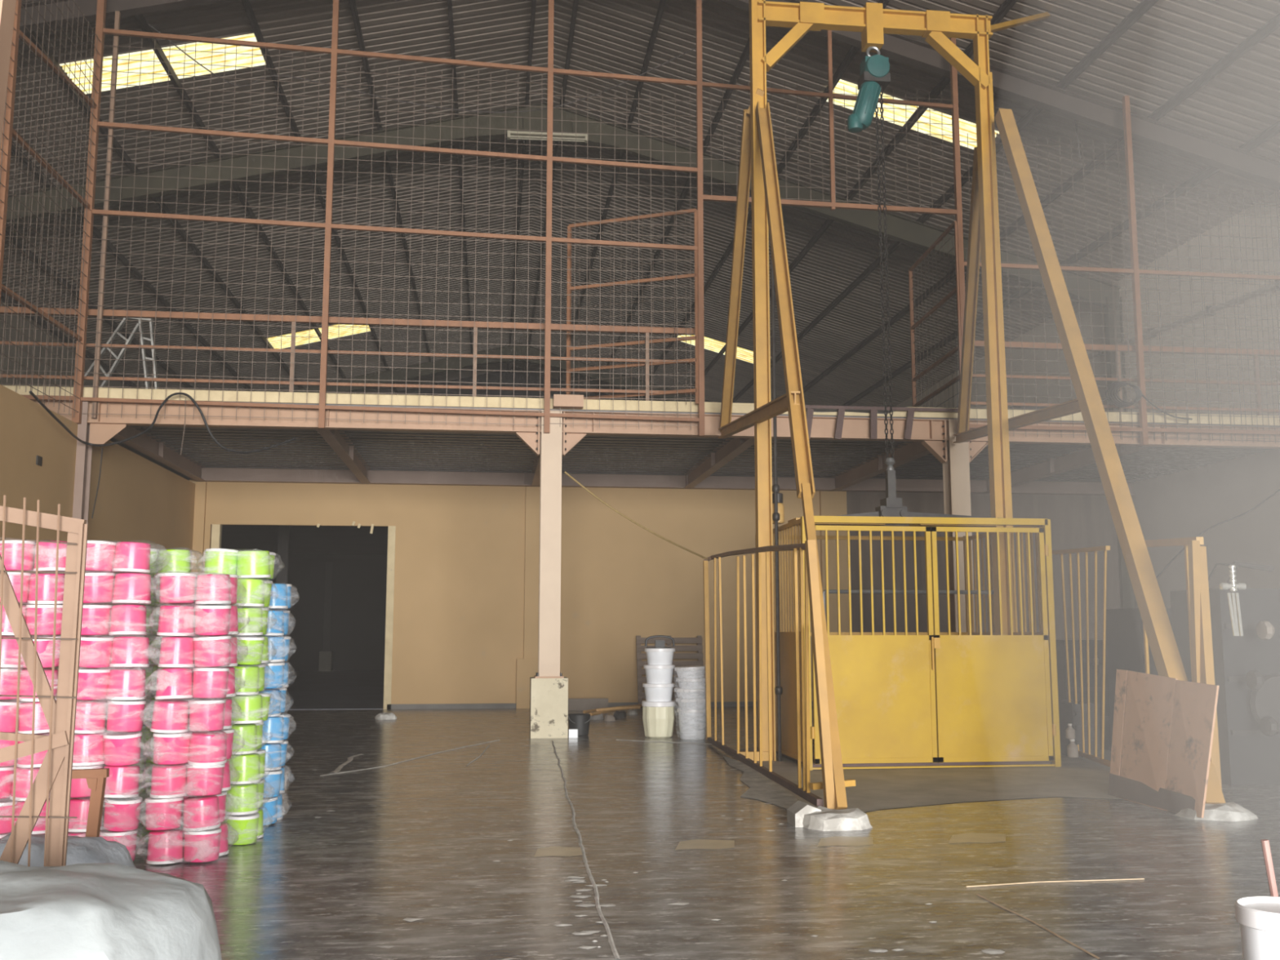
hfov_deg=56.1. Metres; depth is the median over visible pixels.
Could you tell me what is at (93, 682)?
plastic tub
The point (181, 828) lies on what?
plastic tub
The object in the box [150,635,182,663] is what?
plastic tub
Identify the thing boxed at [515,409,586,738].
steel column
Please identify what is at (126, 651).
plastic tub
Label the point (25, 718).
plastic tub
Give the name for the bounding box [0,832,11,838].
plastic tub
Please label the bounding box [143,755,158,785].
plastic tub
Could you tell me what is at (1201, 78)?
ceiling
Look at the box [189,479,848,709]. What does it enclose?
wall
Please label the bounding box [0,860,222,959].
sack
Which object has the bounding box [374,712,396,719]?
scrap
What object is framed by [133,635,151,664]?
plastic tub
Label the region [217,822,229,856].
plastic tub
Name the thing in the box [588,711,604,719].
scrap
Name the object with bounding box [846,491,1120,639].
wall
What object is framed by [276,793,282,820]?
plastic tub
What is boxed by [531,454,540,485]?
steel beam
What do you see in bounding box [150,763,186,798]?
plastic tub
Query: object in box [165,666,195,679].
plastic tub
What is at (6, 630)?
plastic tub
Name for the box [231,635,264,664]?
plastic tub
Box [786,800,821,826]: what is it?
block
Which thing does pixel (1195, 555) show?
railing
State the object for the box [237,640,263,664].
label
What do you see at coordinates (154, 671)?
plastic tub
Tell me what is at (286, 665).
plastic tub
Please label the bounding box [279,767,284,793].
plastic tub
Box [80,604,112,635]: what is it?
plastic tub
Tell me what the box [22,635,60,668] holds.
plastic tub
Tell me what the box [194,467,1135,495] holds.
steel beam
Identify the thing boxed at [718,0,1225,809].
frame
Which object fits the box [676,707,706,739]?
pail
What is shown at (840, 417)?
stub
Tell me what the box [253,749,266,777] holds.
plastic tub
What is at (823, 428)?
steel beam
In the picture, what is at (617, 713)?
scrap
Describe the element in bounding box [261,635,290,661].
plastic tub
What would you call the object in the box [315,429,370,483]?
steel beam
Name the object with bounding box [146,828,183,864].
plastic tub
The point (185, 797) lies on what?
plastic tub
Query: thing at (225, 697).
plastic tub
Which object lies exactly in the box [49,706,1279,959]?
floor
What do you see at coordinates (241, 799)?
plastic tub
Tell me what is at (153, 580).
plastic tub
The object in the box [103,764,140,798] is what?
plastic tub
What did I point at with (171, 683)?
plastic tub
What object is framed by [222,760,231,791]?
plastic tub
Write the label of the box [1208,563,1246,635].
tool
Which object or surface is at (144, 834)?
plastic tub
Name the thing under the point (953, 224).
gate leaf
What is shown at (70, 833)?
plastic tub
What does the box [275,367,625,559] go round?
wall
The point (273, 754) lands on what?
plastic tub
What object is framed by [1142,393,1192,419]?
cable
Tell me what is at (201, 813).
plastic tub
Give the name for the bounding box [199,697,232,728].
plastic tub
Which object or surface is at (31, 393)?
cable
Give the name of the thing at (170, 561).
plastic tub
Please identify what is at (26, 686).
plastic tub
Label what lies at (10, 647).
plastic tub
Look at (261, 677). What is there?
label
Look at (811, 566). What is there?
railing
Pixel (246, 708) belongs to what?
plastic tub
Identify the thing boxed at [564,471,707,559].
rope
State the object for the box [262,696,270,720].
label
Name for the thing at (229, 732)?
plastic tub
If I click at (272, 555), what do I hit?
plastic tub
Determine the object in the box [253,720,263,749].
plastic tub
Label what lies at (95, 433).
steel column
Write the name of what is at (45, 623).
plastic tub
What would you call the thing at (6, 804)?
plastic tub
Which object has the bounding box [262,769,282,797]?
plastic tub
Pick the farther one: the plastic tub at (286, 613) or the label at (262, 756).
the plastic tub at (286, 613)
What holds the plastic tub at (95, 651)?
in the wrap
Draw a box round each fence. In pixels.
[0,0,101,417]
[0,0,1279,445]
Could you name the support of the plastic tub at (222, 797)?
in the wrap
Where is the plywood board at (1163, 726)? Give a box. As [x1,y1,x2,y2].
[1108,669,1218,817]
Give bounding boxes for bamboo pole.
[582,704,635,713]
[589,703,642,715]
[595,705,640,711]
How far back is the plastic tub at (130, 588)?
8.04 m
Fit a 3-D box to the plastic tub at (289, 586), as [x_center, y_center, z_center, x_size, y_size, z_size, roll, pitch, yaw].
[-3.026,0.973,9.997,0.234,0.213,0.236,-7,-10,43]
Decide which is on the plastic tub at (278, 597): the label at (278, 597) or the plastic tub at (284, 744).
the label at (278, 597)
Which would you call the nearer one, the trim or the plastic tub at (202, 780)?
the plastic tub at (202, 780)
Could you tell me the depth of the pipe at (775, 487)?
14.59 m
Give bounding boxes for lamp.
[506,116,587,142]
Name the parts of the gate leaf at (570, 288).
rail, rail, rail, rail, rail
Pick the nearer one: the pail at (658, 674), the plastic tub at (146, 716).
the plastic tub at (146, 716)
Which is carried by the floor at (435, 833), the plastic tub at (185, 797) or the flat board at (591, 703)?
the flat board at (591, 703)
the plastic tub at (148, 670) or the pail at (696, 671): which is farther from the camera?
the pail at (696, 671)
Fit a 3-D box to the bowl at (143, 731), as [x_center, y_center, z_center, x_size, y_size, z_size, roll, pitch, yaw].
[-3.699,1.881,8.678,0.229,0.190,0.231,9,-11,-37]
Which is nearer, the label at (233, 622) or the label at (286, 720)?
the label at (233, 622)
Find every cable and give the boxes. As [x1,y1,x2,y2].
[29,391,296,453]
[91,448,102,518]
[147,23,695,112]
[180,397,186,454]
[1074,120,1080,159]
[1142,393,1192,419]
[1155,488,1279,577]
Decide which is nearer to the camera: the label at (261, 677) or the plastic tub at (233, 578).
the plastic tub at (233, 578)
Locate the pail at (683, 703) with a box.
[675,697,705,709]
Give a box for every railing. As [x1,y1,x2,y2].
[702,539,855,808]
[1051,537,1222,790]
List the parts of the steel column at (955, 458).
plate, plate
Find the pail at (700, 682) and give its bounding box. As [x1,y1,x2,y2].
[675,677,705,688]
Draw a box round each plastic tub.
[0,540,35,571]
[0,572,31,604]
[0,636,23,668]
[0,668,22,699]
[0,700,22,733]
[0,732,18,767]
[0,765,13,799]
[0,798,17,834]
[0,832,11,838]
[1,604,26,635]
[9,766,49,800]
[13,798,49,834]
[16,732,48,768]
[17,700,56,733]
[18,667,57,702]
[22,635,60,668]
[26,604,62,635]
[27,573,65,604]
[33,541,66,571]
[67,831,85,836]
[68,797,102,832]
[70,764,103,797]
[72,733,104,766]
[75,700,106,733]
[76,667,111,700]
[79,635,114,667]
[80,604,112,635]
[83,572,115,603]
[84,540,116,572]
[99,829,137,861]
[102,731,142,766]
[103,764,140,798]
[103,795,142,831]
[106,668,146,700]
[106,699,146,732]
[108,604,146,636]
[109,636,149,667]
[111,573,151,604]
[112,542,151,573]
[119,666,152,694]
[122,577,157,605]
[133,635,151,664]
[133,753,145,783]
[136,814,141,844]
[137,815,152,847]
[138,782,146,813]
[140,695,150,724]
[140,724,146,754]
[142,548,159,577]
[142,724,155,755]
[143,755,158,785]
[144,785,151,815]
[145,608,151,635]
[145,796,183,831]
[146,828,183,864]
[148,665,166,693]
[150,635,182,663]
[150,694,158,723]
[150,699,189,733]
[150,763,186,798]
[152,606,159,635]
[152,731,192,764]
[154,578,190,606]
[155,667,193,699]
[156,549,190,577]
[156,605,195,635]
[158,636,195,667]
[159,573,197,604]
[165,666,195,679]
[168,580,198,604]
[177,825,184,845]
[179,697,199,728]
[181,635,204,637]
[181,795,189,825]
[182,795,220,831]
[183,827,221,862]
[186,763,224,795]
[187,730,226,765]
[188,699,226,731]
[189,791,226,822]
[192,635,231,667]
[192,667,229,697]
[194,604,231,635]
[195,573,231,604]
[197,697,231,698]
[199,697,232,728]
[202,605,239,635]
[204,548,238,574]
[207,573,238,604]
[217,636,237,666]
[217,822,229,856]
[218,666,235,697]
[220,728,234,759]
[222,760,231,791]
[224,812,259,844]
[225,782,258,815]
[227,753,260,784]
[228,608,262,635]
[231,578,264,606]
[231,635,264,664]
[231,694,262,724]
[231,723,257,754]
[232,665,259,694]
[236,550,271,577]
[237,607,269,635]
[237,663,265,691]
[237,693,271,720]
[244,552,275,578]
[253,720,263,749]
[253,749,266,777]
[256,777,265,808]
[256,808,263,839]
[257,583,288,609]
[258,688,280,716]
[258,796,277,825]
[259,742,281,770]
[260,580,272,607]
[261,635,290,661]
[261,636,269,663]
[262,716,283,742]
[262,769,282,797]
[263,610,284,635]
[264,662,284,688]
[266,687,287,712]
[267,636,284,662]
[269,609,289,635]
[275,713,290,739]
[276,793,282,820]
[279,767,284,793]
[280,740,288,765]
[282,662,288,687]
[285,583,291,608]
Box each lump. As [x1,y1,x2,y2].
[802,805,872,831]
[1174,801,1258,821]
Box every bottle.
[772,493,784,524]
[1065,723,1075,738]
[1066,738,1078,757]
[1093,655,1099,665]
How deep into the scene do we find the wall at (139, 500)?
17.89 m
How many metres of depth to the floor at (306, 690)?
31.91 m
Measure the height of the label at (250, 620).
0.190 m
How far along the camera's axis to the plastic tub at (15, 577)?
7.98 m
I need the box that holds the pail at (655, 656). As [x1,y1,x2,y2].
[644,648,675,665]
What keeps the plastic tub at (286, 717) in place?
on the wrap
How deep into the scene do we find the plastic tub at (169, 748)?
7.94 m
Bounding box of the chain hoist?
[847,46,895,470]
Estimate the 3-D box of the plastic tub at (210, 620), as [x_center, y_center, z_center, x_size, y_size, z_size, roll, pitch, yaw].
[-2.909,0.952,8.165,0.237,0.212,0.240,-4,-8,29]
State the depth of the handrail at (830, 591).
14.94 m
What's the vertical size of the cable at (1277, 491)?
1.372 m
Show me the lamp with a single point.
(511, 134)
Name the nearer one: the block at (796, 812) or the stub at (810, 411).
the block at (796, 812)
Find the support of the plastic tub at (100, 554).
in the wrap
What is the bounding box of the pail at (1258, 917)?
[1234,896,1279,959]
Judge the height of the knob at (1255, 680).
0.197 m
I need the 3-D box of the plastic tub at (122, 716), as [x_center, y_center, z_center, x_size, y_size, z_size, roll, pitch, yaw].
[-3.444,1.578,8.036,0.239,0.201,0.242,-2,-8,23]
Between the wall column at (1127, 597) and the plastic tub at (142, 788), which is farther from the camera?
the wall column at (1127, 597)
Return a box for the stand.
[71,768,109,836]
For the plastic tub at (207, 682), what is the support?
in the wrap
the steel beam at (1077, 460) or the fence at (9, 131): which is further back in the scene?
the steel beam at (1077, 460)
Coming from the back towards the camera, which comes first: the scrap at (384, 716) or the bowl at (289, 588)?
the scrap at (384, 716)
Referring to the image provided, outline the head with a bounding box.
[787,470,1003,527]
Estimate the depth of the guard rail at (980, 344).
19.63 m
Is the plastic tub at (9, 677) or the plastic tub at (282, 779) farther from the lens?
the plastic tub at (282, 779)
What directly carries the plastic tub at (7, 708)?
in the wrap
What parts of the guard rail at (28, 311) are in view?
rail, rail, rail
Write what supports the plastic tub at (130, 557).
in the wrap
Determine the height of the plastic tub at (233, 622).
0.212 m
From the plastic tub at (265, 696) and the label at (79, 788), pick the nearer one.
the label at (79, 788)
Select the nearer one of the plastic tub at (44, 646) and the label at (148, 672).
the plastic tub at (44, 646)
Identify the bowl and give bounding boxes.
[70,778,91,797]
[140,728,145,754]
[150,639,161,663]
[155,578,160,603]
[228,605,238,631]
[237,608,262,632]
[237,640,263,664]
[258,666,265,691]
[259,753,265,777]
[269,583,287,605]
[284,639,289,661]
[287,586,291,608]
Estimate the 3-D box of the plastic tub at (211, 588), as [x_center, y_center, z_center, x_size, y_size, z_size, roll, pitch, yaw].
[-2.921,0.749,8.216,0.233,0.201,0.231,4,-8,-37]
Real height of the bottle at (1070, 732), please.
0.170 m
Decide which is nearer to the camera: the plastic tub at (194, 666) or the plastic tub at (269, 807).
the plastic tub at (194, 666)
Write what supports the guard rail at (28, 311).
on the floor at (386, 451)
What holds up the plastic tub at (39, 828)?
in the wrap
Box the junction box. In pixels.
[553,394,583,408]
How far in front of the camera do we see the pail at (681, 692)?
17.25 m
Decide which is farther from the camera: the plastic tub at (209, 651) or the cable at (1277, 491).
the cable at (1277, 491)
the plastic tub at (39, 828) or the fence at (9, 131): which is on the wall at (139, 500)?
the fence at (9, 131)
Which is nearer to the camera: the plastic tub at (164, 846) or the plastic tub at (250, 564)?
the plastic tub at (164, 846)
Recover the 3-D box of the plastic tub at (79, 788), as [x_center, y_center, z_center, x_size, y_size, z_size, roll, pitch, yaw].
[-3.694,1.999,7.977,0.231,0.214,0.234,-1,-7,9]
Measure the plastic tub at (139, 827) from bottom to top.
0.213 m
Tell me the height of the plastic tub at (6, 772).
0.211 m
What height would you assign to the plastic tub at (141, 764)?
0.214 m
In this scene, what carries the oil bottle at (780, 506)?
hanging from the frame
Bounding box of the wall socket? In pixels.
[35,455,42,466]
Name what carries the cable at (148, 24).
hanging from the ceiling
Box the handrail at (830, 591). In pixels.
[822,589,993,618]
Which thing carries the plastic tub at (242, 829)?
on the floor at (435, 833)
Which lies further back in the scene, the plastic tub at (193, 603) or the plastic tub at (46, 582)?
the plastic tub at (193, 603)
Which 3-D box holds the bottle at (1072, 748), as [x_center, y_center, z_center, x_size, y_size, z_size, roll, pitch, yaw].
[4.916,3.048,13.635,0.120,0.204,0.120,1,-7,-7]
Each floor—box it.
[2,385,1279,554]
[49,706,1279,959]
[284,671,384,710]
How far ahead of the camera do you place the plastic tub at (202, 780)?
7.97 m
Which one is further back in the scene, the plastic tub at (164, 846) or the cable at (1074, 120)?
the cable at (1074, 120)
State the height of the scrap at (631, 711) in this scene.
0.103 m
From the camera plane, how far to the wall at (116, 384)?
32.64 m
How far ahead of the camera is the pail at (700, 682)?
17.27 m
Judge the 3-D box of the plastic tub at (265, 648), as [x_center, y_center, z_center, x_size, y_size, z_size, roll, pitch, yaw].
[-2.932,1.292,9.102,0.233,0.209,0.235,-6,-9,38]
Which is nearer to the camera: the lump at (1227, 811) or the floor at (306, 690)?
the lump at (1227, 811)
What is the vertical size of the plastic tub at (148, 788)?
0.212 m
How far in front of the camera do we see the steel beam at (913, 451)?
22.88 m
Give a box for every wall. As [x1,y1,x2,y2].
[0,297,132,388]
[0,384,195,733]
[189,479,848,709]
[243,558,386,671]
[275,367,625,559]
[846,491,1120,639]
[893,190,1279,608]
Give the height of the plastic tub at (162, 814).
0.208 m
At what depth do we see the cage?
13.66 m
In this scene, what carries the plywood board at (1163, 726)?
on the floor at (435, 833)
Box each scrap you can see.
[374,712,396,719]
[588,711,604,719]
[604,714,615,720]
[613,711,626,717]
[626,709,637,714]
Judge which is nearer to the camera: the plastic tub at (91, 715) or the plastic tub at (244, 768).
the plastic tub at (91, 715)
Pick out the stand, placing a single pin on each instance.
(95, 778)
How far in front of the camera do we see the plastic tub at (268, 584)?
9.09 m
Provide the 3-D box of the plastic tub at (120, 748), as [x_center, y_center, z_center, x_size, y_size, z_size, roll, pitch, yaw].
[-3.450,1.787,7.994,0.242,0.215,0.239,7,-10,-44]
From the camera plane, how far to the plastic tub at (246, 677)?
8.73 m
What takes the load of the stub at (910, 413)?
attached to the steel beam at (823, 428)
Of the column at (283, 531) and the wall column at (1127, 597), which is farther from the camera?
the column at (283, 531)
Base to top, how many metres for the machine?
2.246 m
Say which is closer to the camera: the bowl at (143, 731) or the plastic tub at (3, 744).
the plastic tub at (3, 744)
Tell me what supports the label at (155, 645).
on the plastic tub at (155, 645)
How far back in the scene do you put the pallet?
24.67 m
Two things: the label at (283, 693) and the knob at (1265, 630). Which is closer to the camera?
the label at (283, 693)
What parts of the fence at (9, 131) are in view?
post, rail, rail, rail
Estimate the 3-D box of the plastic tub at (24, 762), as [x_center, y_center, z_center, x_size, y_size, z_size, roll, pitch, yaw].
[-3.992,1.787,7.952,0.238,0.213,0.236,4,-8,-26]
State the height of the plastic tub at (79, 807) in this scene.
0.209 m
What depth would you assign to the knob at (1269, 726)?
11.80 m
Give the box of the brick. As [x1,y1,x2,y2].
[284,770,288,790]
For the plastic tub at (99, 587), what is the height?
0.210 m
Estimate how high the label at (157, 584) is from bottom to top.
0.190 m
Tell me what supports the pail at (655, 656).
on the pail at (658, 674)
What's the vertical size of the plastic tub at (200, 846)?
0.201 m
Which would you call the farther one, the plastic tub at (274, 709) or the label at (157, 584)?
the plastic tub at (274, 709)
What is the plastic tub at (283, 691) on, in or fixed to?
on the wrap
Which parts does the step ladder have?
leg, leg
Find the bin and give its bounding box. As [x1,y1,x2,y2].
[641,700,675,737]
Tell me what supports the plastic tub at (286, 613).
in the wrap
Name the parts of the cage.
corner post, rail, rail, rail, corner post, rail, rail, head rail, sill rail, corner post, rail, rail, corner post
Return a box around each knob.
[1245,670,1264,689]
[1256,620,1275,639]
[1260,715,1279,736]
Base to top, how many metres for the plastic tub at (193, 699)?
0.209 m
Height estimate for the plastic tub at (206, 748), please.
0.217 m
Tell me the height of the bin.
0.524 m
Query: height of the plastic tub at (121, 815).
0.215 m
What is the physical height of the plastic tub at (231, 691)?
0.210 m
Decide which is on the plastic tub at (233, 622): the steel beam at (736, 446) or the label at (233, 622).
the label at (233, 622)
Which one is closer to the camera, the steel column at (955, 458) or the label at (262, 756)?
the label at (262, 756)
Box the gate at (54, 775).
[0,494,88,866]
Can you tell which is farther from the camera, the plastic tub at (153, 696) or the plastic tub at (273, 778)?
the plastic tub at (273, 778)
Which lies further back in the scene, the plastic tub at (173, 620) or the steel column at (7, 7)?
the plastic tub at (173, 620)
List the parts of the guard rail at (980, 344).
rail, rail, rail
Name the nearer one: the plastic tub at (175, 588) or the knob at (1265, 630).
the plastic tub at (175, 588)
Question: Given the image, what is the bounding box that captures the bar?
[804,404,958,412]
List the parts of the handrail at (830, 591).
leg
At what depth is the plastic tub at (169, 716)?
7.97 m
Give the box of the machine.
[1169,560,1279,785]
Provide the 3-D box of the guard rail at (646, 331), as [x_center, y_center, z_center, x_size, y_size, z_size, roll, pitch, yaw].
[-3.617,-1.821,18.180,9.109,1.245,0.090,1,-7,-7]
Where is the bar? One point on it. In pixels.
(812, 406)
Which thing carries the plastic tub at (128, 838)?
on the floor at (435, 833)
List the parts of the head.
spreader arm, spreader arm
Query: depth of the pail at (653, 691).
17.53 m
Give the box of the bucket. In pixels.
[568,713,591,736]
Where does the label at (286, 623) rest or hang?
on the plastic tub at (286, 613)
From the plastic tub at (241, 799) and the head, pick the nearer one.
the plastic tub at (241, 799)
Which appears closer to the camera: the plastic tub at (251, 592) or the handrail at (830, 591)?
the plastic tub at (251, 592)
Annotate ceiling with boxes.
[0,0,1279,407]
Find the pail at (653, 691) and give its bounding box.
[642,683,674,702]
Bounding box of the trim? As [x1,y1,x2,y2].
[210,524,395,709]
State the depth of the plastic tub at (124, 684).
7.98 m
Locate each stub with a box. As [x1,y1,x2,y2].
[805,408,813,439]
[834,408,844,439]
[870,408,877,439]
[903,408,915,439]
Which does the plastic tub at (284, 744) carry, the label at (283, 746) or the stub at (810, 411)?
the label at (283, 746)
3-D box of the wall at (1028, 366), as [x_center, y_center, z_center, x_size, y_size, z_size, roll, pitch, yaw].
[10.973,0.182,27.055,0.200,9.532,53.400,1,-7,-7]
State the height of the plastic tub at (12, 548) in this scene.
0.201 m
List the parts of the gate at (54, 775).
rail, rail, rail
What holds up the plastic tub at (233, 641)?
in the wrap
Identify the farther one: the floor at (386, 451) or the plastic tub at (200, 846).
the floor at (386, 451)
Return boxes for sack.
[0,833,135,867]
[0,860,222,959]
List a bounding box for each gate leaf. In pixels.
[565,208,698,404]
[908,220,961,408]
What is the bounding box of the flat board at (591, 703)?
[568,697,608,710]
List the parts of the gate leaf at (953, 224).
rail, rail, rail, rail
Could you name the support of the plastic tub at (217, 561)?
in the wrap
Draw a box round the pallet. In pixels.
[635,635,704,707]
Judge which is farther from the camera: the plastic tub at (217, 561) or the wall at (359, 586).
the wall at (359, 586)
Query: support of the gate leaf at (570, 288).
attached to the mesh fence at (100, 29)
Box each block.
[568,728,577,737]
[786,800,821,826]
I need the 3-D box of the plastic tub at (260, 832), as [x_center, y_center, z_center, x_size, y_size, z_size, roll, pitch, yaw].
[-2.920,2.555,8.926,0.239,0.208,0.236,3,-8,-23]
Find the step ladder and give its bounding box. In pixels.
[83,317,158,388]
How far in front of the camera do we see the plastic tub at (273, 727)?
9.53 m
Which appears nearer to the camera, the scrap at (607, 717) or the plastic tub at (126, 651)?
the plastic tub at (126, 651)
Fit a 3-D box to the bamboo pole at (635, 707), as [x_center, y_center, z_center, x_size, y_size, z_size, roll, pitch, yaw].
[-0.391,4.078,21.396,0.827,0.097,0.058,2,-8,-19]
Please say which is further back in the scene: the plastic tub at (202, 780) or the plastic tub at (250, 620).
the plastic tub at (250, 620)
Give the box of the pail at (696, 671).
[674,665,705,678]
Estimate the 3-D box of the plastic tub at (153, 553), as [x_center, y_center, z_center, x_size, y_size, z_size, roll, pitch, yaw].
[-3.677,0.611,8.843,0.248,0.201,0.246,1,-7,-15]
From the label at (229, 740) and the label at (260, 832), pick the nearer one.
the label at (229, 740)
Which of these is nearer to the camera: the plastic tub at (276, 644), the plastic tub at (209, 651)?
the plastic tub at (209, 651)
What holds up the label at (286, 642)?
on the plastic tub at (286, 639)
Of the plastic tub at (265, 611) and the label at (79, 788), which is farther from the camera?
the plastic tub at (265, 611)
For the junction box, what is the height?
0.180 m
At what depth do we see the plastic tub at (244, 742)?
8.70 m
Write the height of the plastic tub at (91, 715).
0.211 m
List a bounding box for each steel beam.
[31,400,1279,448]
[112,425,204,480]
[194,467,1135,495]
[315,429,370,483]
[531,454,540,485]
[684,437,754,488]
[831,441,930,490]
[983,445,1154,493]
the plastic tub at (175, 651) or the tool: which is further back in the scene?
the tool
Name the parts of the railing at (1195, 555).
rail, rail, rail, post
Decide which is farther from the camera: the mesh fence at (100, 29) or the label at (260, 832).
the mesh fence at (100, 29)
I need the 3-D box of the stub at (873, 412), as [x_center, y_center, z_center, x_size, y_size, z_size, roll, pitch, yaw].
[3.649,-0.875,18.745,0.112,0.484,0.050,1,-7,-7]
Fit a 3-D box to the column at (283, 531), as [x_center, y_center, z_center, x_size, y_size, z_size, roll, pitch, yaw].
[-9.743,3.450,32.546,0.400,4.450,0.400,1,-7,-7]
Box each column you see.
[0,0,16,150]
[72,400,126,733]
[275,525,288,688]
[318,561,333,671]
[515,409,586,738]
[920,418,987,632]
[1103,296,1137,608]
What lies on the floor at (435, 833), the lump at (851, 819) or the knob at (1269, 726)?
the lump at (851, 819)
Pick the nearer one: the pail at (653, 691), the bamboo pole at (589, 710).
the pail at (653, 691)
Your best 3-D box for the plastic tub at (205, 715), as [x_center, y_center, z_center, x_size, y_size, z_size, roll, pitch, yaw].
[-2.920,1.585,8.091,0.234,0.201,0.237,3,-9,-24]
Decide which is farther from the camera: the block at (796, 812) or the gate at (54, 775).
the block at (796, 812)
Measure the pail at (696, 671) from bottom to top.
0.188 m
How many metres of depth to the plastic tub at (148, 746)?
8.60 m
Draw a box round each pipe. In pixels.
[770,256,782,761]
[1087,280,1279,359]
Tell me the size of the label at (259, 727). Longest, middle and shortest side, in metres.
0.236 x 0.234 x 0.190 m
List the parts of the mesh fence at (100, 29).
rail, post, post, post, rail, rail, rail, rail, post, post, rail, rail, post, post, rail, cable coil, rail, post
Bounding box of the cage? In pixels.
[755,515,1061,770]
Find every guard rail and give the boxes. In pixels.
[0,306,78,379]
[84,309,695,400]
[970,340,1279,415]
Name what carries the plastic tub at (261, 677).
on the wrap
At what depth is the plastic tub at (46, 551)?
8.02 m
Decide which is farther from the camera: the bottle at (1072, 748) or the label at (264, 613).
the bottle at (1072, 748)
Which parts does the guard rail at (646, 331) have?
rail, rail, rail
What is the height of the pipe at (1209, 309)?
0.468 m
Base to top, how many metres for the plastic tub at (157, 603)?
0.201 m
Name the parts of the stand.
leg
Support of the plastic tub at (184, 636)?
on the wrap
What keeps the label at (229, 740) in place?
on the plastic tub at (229, 732)
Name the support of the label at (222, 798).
on the plastic tub at (222, 797)
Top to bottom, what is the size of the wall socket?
0.120 m
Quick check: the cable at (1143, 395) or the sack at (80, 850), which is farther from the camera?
the cable at (1143, 395)
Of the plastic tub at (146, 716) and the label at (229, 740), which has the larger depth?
the plastic tub at (146, 716)
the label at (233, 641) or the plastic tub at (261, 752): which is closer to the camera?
the label at (233, 641)
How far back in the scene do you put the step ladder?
19.14 m
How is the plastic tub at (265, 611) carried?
on the wrap
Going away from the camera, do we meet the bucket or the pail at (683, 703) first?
the pail at (683, 703)
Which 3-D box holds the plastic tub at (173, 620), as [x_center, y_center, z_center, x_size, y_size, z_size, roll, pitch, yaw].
[-3.144,0.955,8.147,0.245,0.201,0.243,-5,-8,43]
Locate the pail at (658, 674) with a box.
[643,664,675,684]
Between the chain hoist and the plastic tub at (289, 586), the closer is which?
the plastic tub at (289, 586)
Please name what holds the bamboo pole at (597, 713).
on the scrap at (600, 716)
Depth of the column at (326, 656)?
49.09 m
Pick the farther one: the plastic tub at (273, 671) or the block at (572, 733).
the block at (572, 733)
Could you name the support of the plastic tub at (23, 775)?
in the wrap
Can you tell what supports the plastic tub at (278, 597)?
in the wrap
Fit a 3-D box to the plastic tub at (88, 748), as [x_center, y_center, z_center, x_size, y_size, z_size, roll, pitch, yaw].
[-3.675,1.790,7.973,0.244,0.209,0.246,-4,-8,28]
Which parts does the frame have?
gusset plate, gusset plate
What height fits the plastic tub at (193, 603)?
0.201 m
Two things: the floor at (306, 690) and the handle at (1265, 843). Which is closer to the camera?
the handle at (1265, 843)
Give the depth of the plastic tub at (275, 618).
9.66 m
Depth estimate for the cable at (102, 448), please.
17.04 m
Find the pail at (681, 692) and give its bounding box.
[674,687,705,697]
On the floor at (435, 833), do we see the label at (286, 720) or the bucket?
the bucket
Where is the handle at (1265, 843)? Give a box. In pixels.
[1261,839,1278,897]
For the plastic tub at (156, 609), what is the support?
in the wrap
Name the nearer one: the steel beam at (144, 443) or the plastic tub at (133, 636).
the plastic tub at (133, 636)
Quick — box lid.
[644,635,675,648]
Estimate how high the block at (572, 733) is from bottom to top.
0.120 m
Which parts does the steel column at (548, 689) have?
plate, plate, plate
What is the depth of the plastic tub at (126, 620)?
8.03 m
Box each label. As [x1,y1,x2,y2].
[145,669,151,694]
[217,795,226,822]
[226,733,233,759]
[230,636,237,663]
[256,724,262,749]
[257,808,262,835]
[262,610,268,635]
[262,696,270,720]
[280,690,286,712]
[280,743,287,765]
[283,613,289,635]
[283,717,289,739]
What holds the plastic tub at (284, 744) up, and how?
in the wrap
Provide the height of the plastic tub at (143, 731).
0.209 m
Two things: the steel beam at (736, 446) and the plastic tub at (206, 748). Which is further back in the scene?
the steel beam at (736, 446)
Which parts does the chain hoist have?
motor, load chain, load chain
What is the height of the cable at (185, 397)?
0.831 m
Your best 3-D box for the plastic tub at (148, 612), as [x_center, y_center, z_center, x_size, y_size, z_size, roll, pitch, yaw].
[-3.703,1.038,8.796,0.236,0.210,0.238,-6,-10,41]
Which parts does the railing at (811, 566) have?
post, rail, rail, post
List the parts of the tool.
hook arm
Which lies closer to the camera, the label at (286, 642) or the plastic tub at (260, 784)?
the plastic tub at (260, 784)

